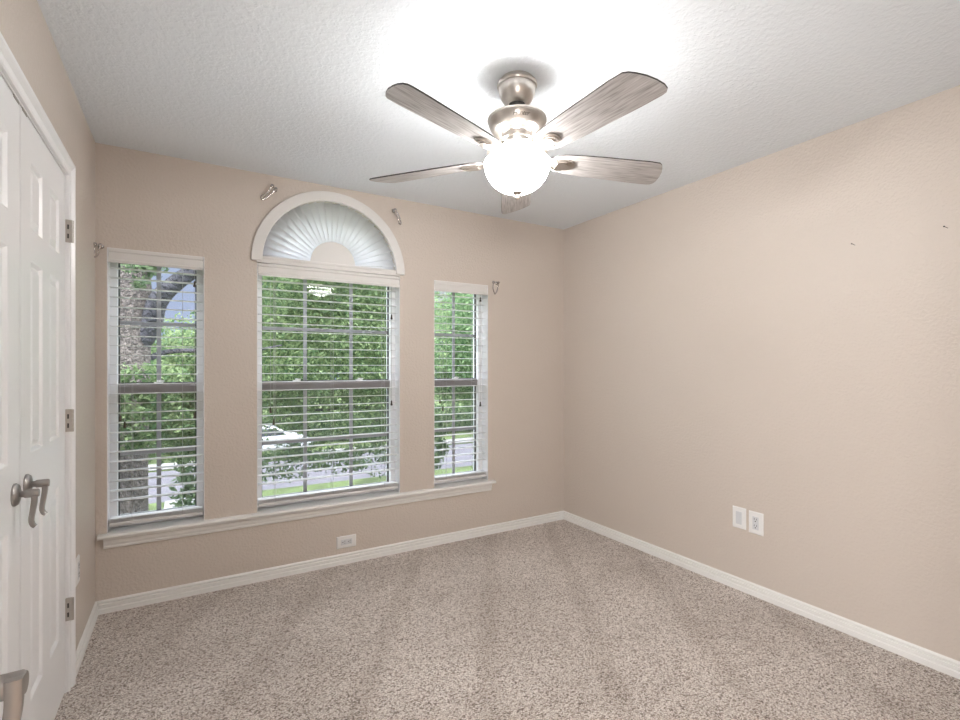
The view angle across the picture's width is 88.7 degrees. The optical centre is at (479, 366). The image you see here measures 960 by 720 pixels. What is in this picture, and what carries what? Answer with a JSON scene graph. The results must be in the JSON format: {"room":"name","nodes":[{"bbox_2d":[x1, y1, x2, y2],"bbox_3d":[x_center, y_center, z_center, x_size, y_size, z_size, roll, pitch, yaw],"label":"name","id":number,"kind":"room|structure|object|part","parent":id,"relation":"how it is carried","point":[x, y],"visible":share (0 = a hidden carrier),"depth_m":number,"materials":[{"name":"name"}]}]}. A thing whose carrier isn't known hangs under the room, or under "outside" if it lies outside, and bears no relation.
{"room":"empty bedroom","nodes":[
{"label":"empty bedroom","id":0,"kind":"room"},
{"bbox_2d":[0,669,28,719],"bbox_3d":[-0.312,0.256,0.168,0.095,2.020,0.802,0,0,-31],"label":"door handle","id":1,"kind":"structure","parent":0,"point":[13,685],"depth_m":0.47,"materials":[{"name":"silver metal"}]},
{"bbox_2d":[0,0,94,649],"bbox_3d":[-1.156,0.060,1.026,0.120,2.440,3.448,0,0,-31],"label":"wall","id":2,"kind":"structure","parent":0,"point":[23,25],"depth_m":2.19,"materials":[{"name":"beige paint"}]},
{"bbox_2d":[0,75,39,719],"bbox_3d":[-1.145,0.255,1.139,0.088,2.022,0.614,0,0,-31],"label":"door","id":3,"kind":"structure","parent":2,"relation":"in","point":[11,493],"depth_m":1.32,"materials":[{"name":"white paint"}]},
{"bbox_3d":[-1.259,0.385,1.363,0.053,0.129,0.063,0,0,-31],"label":"lever handle","id":4,"kind":"part","parent":3,"relation":"part of","materials":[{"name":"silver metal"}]},
{"bbox_2d":[0,32,75,693],"bbox_3d":[-1.356,0.234,1.380,0.140,2.093,1.339,0,0,-31],"label":"door frame","id":5,"kind":"structure","parent":2,"relation":"attached to","point":[11,72],"depth_m":1.94,"materials":[{"name":"white paint"}]},
{"bbox_2d":[20,106,73,719],"bbox_3d":[-1.463,0.255,1.671,0.088,2.022,0.614,0,0,-31],"label":"door","id":6,"kind":"structure","parent":2,"relation":"in","point":[45,230],"depth_m":1.62,"materials":[{"name":"white paint"}]},
{"bbox_3d":[-1.319,0.381,1.465,0.053,0.129,0.063,0,0,-31],"label":"lever handle","id":7,"kind":"part","parent":6,"relation":"part of","materials":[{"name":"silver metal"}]},
{"bbox_2d":[76,554,79,585],"bbox_3d":[-1.729,0.875,2.112,0.008,0.118,0.072,0,0,-31],"label":"wall outlet","id":8,"kind":"object","parent":2,"relation":"attached to","point":[78,556],"visible":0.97,"depth_m":2.10,"materials":[{"name":"white plastic"}]},
{"bbox_2d":[78,561,79,578],"bbox_3d":[-1.727,0.875,2.114,0.003,0.072,0.035,0,0,-31],"label":"receptacle","id":9,"kind":"object","parent":8,"relation":"attached to","point":[78,561],"depth_m":2.12,"materials":[{"name":"grey plastic"}]},
{"bbox_2d":[76,602,97,676],"bbox_3d":[-1.137,1.246,1.125,0.015,0.068,3.298,0,0,-31],"label":"baseboard","id":10,"kind":"structure","parent":2,"relation":"attached to","point":[82,646],"depth_m":2.25,"materials":[{"name":"white wood"}]},
{"bbox_2d":[148,311,291,464],"bbox_3d":[-7.433,1.309,12.325,5.041,5.943,2.888,0,0,-38],"label":"leafy tree","id":11,"kind":"object","parent":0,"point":[188,363],"visible":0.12,"depth_m":11.94,"materials":[{"name":"green plant"}]},
{"bbox_2d":[95,143,563,600],"bbox_3d":[-0.684,0.060,3.415,3.438,2.440,0.170,0,0,-31],"label":"wall","id":12,"kind":"structure","parent":0,"point":[145,201],"depth_m":3.04,"materials":[{"name":"beige paint"}]},
{"bbox_2d":[93,242,103,257],"bbox_3d":[-1.963,-0.594,2.519,0.045,0.087,0.072,0,0,21],"label":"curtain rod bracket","id":13,"kind":"object","parent":12,"relation":"attached to","point":[100,246],"visible":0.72,"depth_m":2.52,"materials":[{"name":"silver metal"}]},
{"bbox_2d":[107,247,203,532],"bbox_3d":[-1.800,0.121,2.749,0.444,1.493,0.170,0,0,-31],"label":"window","id":14,"kind":"structure","parent":12,"relation":"in","point":[113,508],"depth_m":2.75,"materials":[{"name":"white plastic"}]},
{"bbox_2d":[108,248,202,526],"bbox_3d":[-1.774,0.109,2.706,0.432,1.462,0.078,0,0,-31],"label":"window blind","id":15,"kind":"object","parent":14,"relation":"attached to","point":[120,256],"visible":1,"depth_m":2.70,"materials":[{"name":"white plastic"}]},
{"bbox_3d":[-1.886,-0.149,2.607,0.002,0.891,0.004,0,0,-31],"label":"pull cord","id":16,"kind":"part","parent":15,"relation":"part of","materials":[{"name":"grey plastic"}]},
{"bbox_3d":[-1.778,0.830,2.712,0.428,0.020,0.064,0,0,-31],"label":"rail","id":17,"kind":"part","parent":15,"relation":"part of","materials":[{"name":"white plastic"}]},
{"bbox_3d":[-1.678,0.127,2.772,0.002,1.403,0.058,0,0,-31],"label":"ladder cord","id":18,"kind":"part","parent":15,"relation":"part of","materials":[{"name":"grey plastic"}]},
{"bbox_3d":[-1.611,-0.167,2.771,0.002,0.856,0.004,0,0,-31],"label":"pull cord","id":19,"kind":"part","parent":15,"relation":"part of","materials":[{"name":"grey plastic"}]},
{"bbox_3d":[-1.816,0.118,2.776,0.370,0.052,0.046,0,0,-31],"label":"meeting rail","id":20,"kind":"part","parent":14,"relation":"part of","materials":[{"name":"grey"}]},
{"bbox_2d":[260,184,276,199],"bbox_3d":[-1.262,-1.040,2.937,0.100,0.100,0.057,0,0,-31],"label":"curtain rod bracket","id":21,"kind":"object","parent":12,"relation":"attached to","point":[271,185],"visible":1,"depth_m":2.92,"materials":[{"name":"silver metal"}]},
{"bbox_2d":[97,478,495,548],"bbox_3d":[-0.970,0.907,3.219,2.422,0.078,0.214,0,0,-31],"label":"window sill","id":22,"kind":"structure","parent":12,"relation":"attached to","point":[178,528],"depth_m":2.99,"materials":[{"name":"white wood"}]},
{"bbox_2d":[251,191,404,276],"bbox_3d":[-0.948,-0.872,3.167,0.968,0.494,0.058,0,0,-31],"label":"arched window","id":23,"kind":"structure","parent":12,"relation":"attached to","point":[321,235],"depth_m":3.15,"materials":[{"name":"white"}]},
{"bbox_3d":[-0.945,-0.645,3.160,0.905,0.040,0.028,0,0,-31],"label":"rail","id":24,"kind":"part","parent":23,"relation":"part of","materials":[{"name":"white wood"}]},
{"bbox_2d":[257,262,399,511],"bbox_3d":[-0.986,-0.099,3.235,0.905,1.933,0.170,0,0,-31],"label":"window","id":25,"kind":"structure","parent":12,"relation":"in","point":[392,475],"depth_m":3.33,"materials":[{"name":"white plastic"}]},
{"bbox_3d":[-1.002,0.118,3.263,0.831,0.052,0.046,0,0,-31],"label":"meeting rail","id":26,"kind":"part","parent":25,"relation":"part of","materials":[{"name":"grey"}]},
{"bbox_2d":[258,263,398,506],"bbox_3d":[-0.960,0.109,3.192,0.893,1.462,0.078,0,0,-31],"label":"window blind","id":27,"kind":"object","parent":25,"relation":"attached to","point":[272,270],"visible":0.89,"depth_m":3.16,"materials":[{"name":"white plastic"}]},
{"bbox_3d":[-1.269,-0.172,2.975,0.002,0.846,0.004,0,0,-31],"label":"pull cord","id":28,"kind":"part","parent":27,"relation":"part of","materials":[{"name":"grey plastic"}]},
{"bbox_3d":[-1.254,-0.137,2.984,0.002,0.916,0.004,0,0,-31],"label":"pull cord","id":29,"kind":"part","parent":27,"relation":"part of","materials":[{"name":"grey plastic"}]},
{"bbox_3d":[-0.963,0.830,3.198,0.889,0.020,0.064,0,0,-31],"label":"rail","id":30,"kind":"part","parent":27,"relation":"part of","materials":[{"name":"white plastic"}]},
{"bbox_3d":[-0.666,0.127,3.376,0.002,1.403,0.058,0,0,-31],"label":"ladder cord","id":31,"kind":"part","parent":27,"relation":"part of","materials":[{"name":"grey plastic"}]},
{"bbox_3d":[-0.608,-0.179,3.370,0.002,0.831,0.004,0,0,-31],"label":"pull cord","id":32,"kind":"part","parent":27,"relation":"part of","materials":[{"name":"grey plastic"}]},
{"bbox_2d":[95,511,563,614],"bbox_3d":[-0.637,1.246,3.335,3.138,0.068,0.015,0,0,-31],"label":"baseboard","id":33,"kind":"structure","parent":12,"relation":"attached to","point":[106,606],"depth_m":3.06,"materials":[{"name":"white wood"}]},
{"bbox_2d":[336,534,355,548],"bbox_3d":[-0.870,1.138,3.200,0.128,0.078,0.008,0,0,-31],"label":"wall outlet","id":34,"kind":"object","parent":12,"relation":"attached to","point":[348,540],"visible":1,"depth_m":3.20,"materials":[{"name":"white plastic"}]},
{"bbox_2d":[341,538,351,544],"bbox_3d":[-0.869,1.138,3.198,0.072,0.035,0.003,0,0,-31],"label":"receptacle","id":35,"kind":"object","parent":34,"relation":"attached to","point":[344,541],"depth_m":3.20,"materials":[{"name":"grey plastic"}]},
{"bbox_2d":[392,208,400,224],"bbox_3d":[-0.570,-1.030,3.353,0.074,0.109,0.052,0,0,-31],"label":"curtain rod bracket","id":36,"kind":"object","parent":12,"relation":"attached to","point":[394,209],"visible":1,"depth_m":3.35,"materials":[{"name":"silver metal"}]},
{"bbox_2d":[434,280,487,484],"bbox_3d":[-0.178,0.121,3.717,0.456,1.493,0.170,0,0,-31],"label":"window","id":37,"kind":"structure","parent":12,"relation":"in","point":[480,373],"depth_m":3.81,"materials":[{"name":"white plastic"}]},
{"bbox_3d":[-0.194,0.118,3.744,0.382,0.052,0.046,0,0,-31],"label":"meeting rail","id":38,"kind":"part","parent":37,"relation":"part of","materials":[{"name":"grey"}]},
{"bbox_2d":[434,280,487,482],"bbox_3d":[-0.152,0.109,3.674,0.444,1.462,0.078,0,0,-31],"label":"window blind","id":39,"kind":"object","parent":37,"relation":"attached to","point":[443,286],"visible":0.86,"depth_m":3.65,"materials":[{"name":"white plastic"}]},
{"bbox_3d":[-0.261,0.127,3.618,0.002,1.403,0.058,0,0,-31],"label":"ladder cord","id":40,"kind":"part","parent":39,"relation":"part of","materials":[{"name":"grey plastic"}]},
{"bbox_3d":[-0.156,0.830,3.680,0.440,0.020,0.064,0,0,-31],"label":"rail","id":41,"kind":"part","parent":39,"relation":"part of","materials":[{"name":"white plastic"}]},
{"bbox_3d":[-0.051,0.127,3.743,0.002,1.403,0.058,0,0,-31],"label":"ladder cord","id":42,"kind":"part","parent":39,"relation":"part of","materials":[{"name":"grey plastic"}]},
{"bbox_2d":[492,281,499,293],"bbox_3d":[0.117,-0.609,3.766,0.041,0.105,0.083,0,0,44],"label":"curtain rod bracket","id":43,"kind":"object","parent":12,"relation":"attached to","point":[493,282],"visible":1,"depth_m":3.77,"materials":[{"name":"silver metal"}]},
{"bbox_2d":[37,0,959,229],"bbox_3d":[0.248,-1.190,1.119,4.188,0.060,5.068,0,0,-31],"label":"ceiling","id":44,"kind":"structure","parent":0,"point":[291,89],"depth_m":1.93,"materials":[{"name":"white paint"}]},
{"bbox_2d":[369,70,667,213],"bbox_3d":[0.185,-0.917,1.958,1.275,0.486,1.248,0,0,-31],"label":"ceiling fan","id":45,"kind":"object","parent":44,"relation":"hanging from","point":[516,165],"visible":1,"depth_m":1.88,"materials":[{"name":"silver metal"}]},
{"bbox_3d":[-0.229,-0.842,2.136,0.519,0.006,0.154,0,12,22],"label":"blade","id":46,"kind":"part","parent":45,"relation":"part of","materials":[{"name":"wood"}]},
{"bbox_3d":[-0.110,-0.842,1.672,0.154,0.006,0.519,15,10,39],"label":"blade","id":47,"kind":"part","parent":45,"relation":"part of","materials":[{"name":"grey wood"}]},
{"bbox_3d":[0.176,-0.842,2.392,0.154,0.006,0.519,-12,-1,4],"label":"blade","id":48,"kind":"part","parent":45,"relation":"part of","materials":[{"name":"wood"}]},
{"bbox_3d":[0.150,-0.771,1.985,0.265,0.136,0.265,0,0,-31],"label":"lamp shade","id":49,"kind":"part","parent":45,"relation":"part of","materials":[{"name":"white glass"}]},
{"bbox_3d":[0.368,-0.842,1.641,0.154,0.006,0.519,14,-7,-32],"label":"blade","id":50,"kind":"part","parent":45,"relation":"part of","materials":[{"name":"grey wood"}]},
{"bbox_3d":[0.545,-0.842,2.086,0.519,0.006,0.154,0,-12,-14],"label":"blade","id":51,"kind":"part","parent":45,"relation":"part of","materials":[{"name":"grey wood"}]},
{"bbox_2d":[54,519,959,719],"bbox_3d":[0.287,1.310,1.055,4.188,0.060,4.918,0,0,-31],"label":"floor","id":52,"kind":"structure","parent":0,"point":[563,619],"depth_m":2.21,"materials":[{"name":"carpet"}]},
{"bbox_2d":[564,85,959,660],"bbox_3d":[1.654,0.060,2.704,0.150,2.440,3.448,0,0,-31],"label":"wall","id":53,"kind":"structure","parent":0,"point":[728,340],"depth_m":2.57,"materials":[{"name":"beige paint"}]},
{"bbox_2d":[733,506,745,529],"bbox_3d":[1.490,0.867,2.824,0.008,0.122,0.080,0,0,-31],"label":"wall plate","id":54,"kind":"object","parent":53,"relation":"attached to","point":[739,514],"visible":1,"depth_m":2.82,"materials":[{"name":"white plastic"}]},
{"bbox_2d":[749,510,763,535],"bbox_3d":[1.540,0.872,2.741,0.008,0.124,0.082,0,0,-31],"label":"wall outlet","id":55,"kind":"object","parent":53,"relation":"attached to","point":[756,520],"visible":1,"depth_m":2.73,"materials":[{"name":"white plastic"}]},
{"bbox_2d":[752,516,758,530],"bbox_3d":[1.537,0.872,2.740,0.003,0.072,0.035,0,0,-31],"label":"receptacle","id":56,"kind":"object","parent":55,"relation":"attached to","point":[755,519],"depth_m":2.74,"materials":[{"name":"grey plastic"}]},
{"bbox_2d":[563,511,959,679],"bbox_3d":[1.545,1.246,2.726,0.015,0.068,3.298,0,0,-31],"label":"baseboard","id":57,"kind":"structure","parent":53,"relation":"attached to","point":[936,661],"depth_m":2.56,"materials":[{"name":"white wood"}]},
{"label":"outside","id":58,"kind":"structure","parent":0,"visible":0},
{"bbox_2d":[164,499,194,508],"bbox_3d":[-6.489,4.265,11.557,1.900,0.030,10.500,0,0,-31],"label":"driveway","id":59,"kind":"structure","parent":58,"point":[166,505],"depth_m":15.23,"materials":[{"name":"concrete"}]},
{"bbox_2d":[168,451,194,507],"bbox_3d":[-4.575,2.773,8.033,0.894,3.013,0.895,0,0,-31],"label":"young tree","id":60,"kind":"object","parent":59,"relation":"on","point":[186,478],"visible":0.3,"depth_m":7.85,"materials":[{"name":"green plant"}]},
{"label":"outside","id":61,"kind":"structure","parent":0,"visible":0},
{"bbox_2d":[148,386,472,472],"bbox_3d":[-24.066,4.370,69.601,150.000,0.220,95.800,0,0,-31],"label":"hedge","id":62,"kind":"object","parent":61,"point":[437,403],"depth_m":30.10,"materials":[{"name":"green plant"}]},
{"bbox_2d":[151,327,192,377],"bbox_3d":[-18.828,0.818,30.796,6.407,6.927,5.104,0,0,-31],"label":"street tree","id":63,"kind":"object","parent":62,"relation":"on","point":[172,339],"visible":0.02,"depth_m":29.82,"materials":[{"name":"green plant"}]},
{"bbox_2d":[262,277,345,428],"bbox_3d":[-10.906,-1.620,29.482,6.634,11.803,4.647,0,0,-31],"label":"street tree","id":64,"kind":"object","parent":62,"relation":"on","point":[274,277],"visible":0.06,"depth_m":28.58,"materials":[{"name":"green plant"}]},
{"bbox_2d":[149,404,472,455],"bbox_3d":[-5.913,3.314,29.542,47.891,2.093,1.352,0,0,-31],"label":"hedge","id":65,"kind":"object","parent":62,"relation":"on","point":[462,416],"visible":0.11,"depth_m":28.50,"materials":[{"name":"green plant"}]},
{"bbox_2d":[341,286,385,424],"bbox_3d":[-6.873,-2.288,35.492,7.175,13.139,4.392,0,0,-40],"label":"street tree","id":66,"kind":"object","parent":62,"relation":"on","point":[357,286],"visible":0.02,"depth_m":34.27,"materials":[{"name":"green plant"}]},
{"bbox_2d":[445,293,472,404],"bbox_3d":[0.254,-2.006,36.335,7.444,12.574,5.146,0,0,-31],"label":"street tree","id":67,"kind":"object","parent":62,"relation":"on","point":[455,293],"visible":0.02,"depth_m":35.80,"materials":[{"name":"green plant"}]},
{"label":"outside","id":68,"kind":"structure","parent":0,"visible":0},
{"bbox_2d":[149,465,472,510],"bbox_3d":[7.201,4.380,17.205,150.000,0.200,14.832,0,0,-31],"label":"lawn","id":69,"kind":"structure","parent":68,"point":[153,506],"depth_m":17.73,"materials":[{"name":"green plant"}]},
{"bbox_2d":[120,263,281,513],"bbox_3d":[-5.403,-0.527,6.380,5.389,9.615,4.827,0,0,39],"label":"oak tree","id":70,"kind":"object","parent":69,"relation":"on","point":[136,505],"visible":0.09,"depth_m":5.83,"materials":[{"name":"grey plant"}]},
{"bbox_2d":[262,266,451,484],"bbox_3d":[-3.286,0.267,11.478,5.616,8.028,3.230,0,0,-31],"label":"leafy tree","id":71,"kind":"object","parent":69,"relation":"on","point":[337,368],"visible":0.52,"depth_m":10.63,"materials":[{"name":"green plant"}]},
{"bbox_2d":[434,292,472,468],"bbox_3d":[-0.464,0.507,16.699,5.026,7.556,2.638,0,0,-35],"label":"tree","id":72,"kind":"object","parent":69,"relation":"on","point":[463,345],"visible":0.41,"depth_m":16.06,"materials":[{"name":"green plant"}]},
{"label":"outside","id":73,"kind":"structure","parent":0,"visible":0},
{"bbox_2d":[148,443,472,503],"bbox_3d":[1.940,4.400,26.020,150.000,0.160,5.700,0,0,-31],"label":"road","id":74,"kind":"structure","parent":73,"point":[165,480],"depth_m":19.73,"materials":[{"name":"grey asphalt"}]},
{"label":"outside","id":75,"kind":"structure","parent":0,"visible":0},
{"bbox_2d":[148,437,472,470],"bbox_3d":[0.121,4.245,29.069,150.000,0.030,1.400,0,0,-31],"label":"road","id":76,"kind":"structure","parent":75,"point":[163,464],"depth_m":22.30,"materials":[{"name":"grey asphalt"}]},
{"bbox_2d":[262,425,310,453],"bbox_3d":[-10.433,3.520,23.119,4.576,1.440,1.800,0,0,-35],"label":"car","id":77,"kind":"object","parent":76,"relation":"on","point":[286,435],"visible":0.08,"depth_m":22.85,"materials":[{"name":"white paint"}]}
]}

